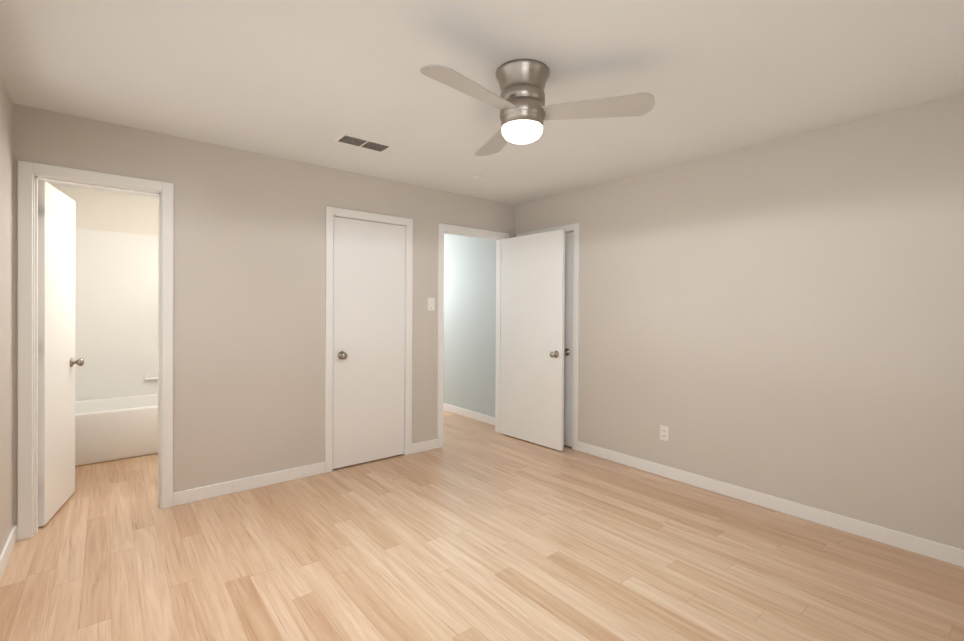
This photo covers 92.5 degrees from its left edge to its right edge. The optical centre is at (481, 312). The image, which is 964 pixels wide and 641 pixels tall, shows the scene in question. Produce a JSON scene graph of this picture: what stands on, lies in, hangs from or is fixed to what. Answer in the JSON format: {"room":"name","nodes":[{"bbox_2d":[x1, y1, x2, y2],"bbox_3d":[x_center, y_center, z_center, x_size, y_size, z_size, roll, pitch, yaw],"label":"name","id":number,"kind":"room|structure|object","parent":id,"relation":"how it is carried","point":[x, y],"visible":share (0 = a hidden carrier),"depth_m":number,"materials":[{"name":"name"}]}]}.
{"room":"empty bedroom","nodes":[
{"label":"empty bedroom","id":0,"kind":"room"},
{"bbox_2d":[0,76,49,554],"bbox_3d":[-2.365,0.059,2.174,0.114,2.440,7.514,0,0,-39],"label":"wall","id":1,"kind":"structure","parent":0,"point":[6,314],"depth_m":2.40,"materials":[{"name":"paint"}]},
{"bbox_2d":[0,525,16,579],"bbox_3d":[-1.281,1.249,0.947,0.019,0.088,4.221,0,0,-39],"label":"baseboard","id":2,"kind":"structure","parent":1,"relation":"attached to","point":[12,538],"depth_m":2.38,"materials":[{"name":"white wood"}]},
{"bbox_2d":[50,184,157,235],"bbox_3d":[-3.415,0.037,4.757,1.520,2.440,0.114,0,0,-39],"label":"wall","id":3,"kind":"structure","parent":0,"point":[99,210],"depth_m":4.51,"materials":[{"name":"paint"}]},
{"bbox_2d":[13,103,514,524],"bbox_3d":[-1.166,0.057,3.823,3.827,2.440,0.114,0,0,-39],"label":"wall","id":4,"kind":"structure","parent":0,"point":[249,249],"depth_m":3.33,"materials":[{"name":"paint"}]},
{"bbox_2d":[38,180,83,526],"bbox_3d":[-2.743,0.239,2.983,0.171,2.045,0.590,0,0,-28],"label":"bathroom door","id":5,"kind":"structure","parent":4,"relation":"in","point":[57,362],"depth_m":2.89,"materials":[{"name":"white wood"}]},
{"bbox_2d":[17,160,173,540],"bbox_3d":[-2.355,0.212,2.856,0.725,2.125,0.144,0,0,-39],"label":"door frame","id":6,"kind":"structure","parent":4,"relation":"attached to","point":[30,174],"depth_m":2.66,"materials":[{"name":"white wood"}]},
{"bbox_2d":[173,462,324,505],"bbox_3d":[-1.648,1.232,3.362,1.013,0.088,0.013,0,0,-39],"label":"baseboard","id":7,"kind":"structure","parent":4,"relation":"attached to","point":[215,490],"depth_m":3.31,"materials":[{"name":"white wood"}]},
{"bbox_2d":[333,217,404,468],"bbox_3d":[-0.959,0.244,3.947,0.656,2.045,0.171,0,0,-39],"label":"closet door","id":8,"kind":"structure","parent":4,"relation":"in","point":[368,328],"depth_m":3.92,"materials":[{"name":"white wood"}]},
{"bbox_2d":[325,206,412,472],"bbox_3d":[-0.977,0.214,3.969,0.792,2.125,0.129,0,0,-39],"label":"door frame","id":9,"kind":"structure","parent":4,"relation":"attached to","point":[331,212],"depth_m":3.81,"materials":[{"name":"white wood"}]},
{"bbox_2d":[412,439,437,453],"bbox_3d":[-0.532,1.234,4.271,0.281,0.088,0.013,0,0,-39],"label":"baseboard","id":10,"kind":"structure","parent":4,"relation":"attached to","point":[430,444],"depth_m":4.27,"materials":[{"name":"white wood"}]},
{"bbox_2d":[428,298,434,310],"bbox_3d":[-0.472,-0.081,4.305,0.076,0.118,0.013,0,0,-39],"label":"light switch","id":11,"kind":"object","parent":4,"relation":"attached to","point":[431,304],"visible":1,"depth_m":4.30,"materials":[{"name":"white plastic"}]},
{"bbox_2d":[437,223,508,447],"bbox_3d":[-0.109,0.215,4.686,0.898,2.125,0.144,0,0,-39],"label":"door frame","id":12,"kind":"structure","parent":4,"relation":"attached to","point":[443,229],"depth_m":4.49,"materials":[{"name":"white wood"}]},
{"bbox_2d":[500,229,564,450],"bbox_3d":[0.455,0.250,4.542,0.103,2.045,0.815,0,0,-41],"label":"hall door","id":13,"kind":"structure","parent":4,"relation":"in","point":[532,332],"depth_m":4.51,"materials":[{"name":"white wood"}]},
{"bbox_2d":[0,410,963,640],"bbox_3d":[-0.515,1.332,3.622,4.814,0.100,7.628,0,0,-39],"label":"floor","id":14,"kind":"structure","parent":0,"point":[471,529],"depth_m":2.38,"materials":[{"name":"brown wood"}]},
{"bbox_2d":[75,228,157,465],"bbox_3d":[-3.140,0.236,4.419,1.518,2.050,0.759,0,0,-39],"label":"bathtub","id":15,"kind":"object","parent":14,"relation":"on","point":[116,343],"visible":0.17,"depth_m":4.46,"materials":[{"name":"white plastic"}]},
{"bbox_2d":[0,0,963,204],"bbox_3d":[-0.499,-1.208,3.607,4.814,0.100,7.628,0,0,-39],"label":"ceiling","id":16,"kind":"structure","parent":0,"point":[308,81],"depth_m":2.20,"materials":[{"name":"paint"}]},
{"bbox_2d":[334,133,392,151],"bbox_3d":[-0.802,-1.151,3.135,0.350,0.013,0.160,0,0,-39],"label":"ceiling vent","id":17,"kind":"object","parent":16,"relation":"in","point":[353,140],"visible":1,"depth_m":3.11,"materials":[{"name":"white metal"}]},
{"bbox_2d":[420,59,654,155],"bbox_3d":[0.097,-0.984,2.173,0.998,0.325,1.057,0,0,-39],"label":"ceiling fan","id":18,"kind":"object","parent":16,"relation":"hanging from","point":[519,103],"visible":1,"depth_m":2.11,"materials":[{"name":"silver metal"}]},
{"bbox_2d":[443,93,963,549],"bbox_3d":[0.691,0.063,4.663,0.114,2.440,7.514,0,0,-39],"label":"wall","id":19,"kind":"structure","parent":0,"point":[782,318],"depth_m":3.01,"materials":[{"name":"paint"}]},
{"bbox_2d":[443,403,494,424],"bbox_3d":[-0.698,1.221,6.266,0.013,0.088,3.065,0,0,-39],"label":"baseboard","id":20,"kind":"structure","parent":19,"relation":"attached to","point":[460,411],"depth_m":5.58,"materials":[{"name":"white wood"}]},
{"bbox_2d":[516,223,579,449],"bbox_3d":[0.676,0.220,4.668,0.129,2.125,0.846,0,0,-39],"label":"door frame","id":21,"kind":"structure","parent":19,"relation":"attached to","point":[574,228],"depth_m":4.32,"materials":[{"name":"white wood"}]},
{"bbox_2d":[564,232,573,446],"bbox_3d":[0.654,0.250,4.651,0.171,2.045,0.710,0,0,-39],"label":"closet door","id":22,"kind":"structure","parent":19,"relation":"in","point":[568,334],"depth_m":4.41,"materials":[{"name":"white wood"}]},
{"bbox_2d":[660,425,668,440],"bbox_3d":[1.440,0.951,3.644,0.009,0.115,0.072,0,0,-39],"label":"wall outlet plate","id":23,"kind":"object","parent":19,"relation":"attached to","point":[664,433],"visible":1,"depth_m":3.64,"materials":[{"name":"white plastic"}]},
{"bbox_2d":[577,441,963,566],"bbox_3d":[1.941,1.256,3.026,0.013,0.088,3.316,0,0,-39],"label":"baseboard","id":24,"kind":"structure","parent":19,"relation":"attached to","point":[932,549],"depth_m":2.93,"materials":[{"name":"white wood"}]}
]}

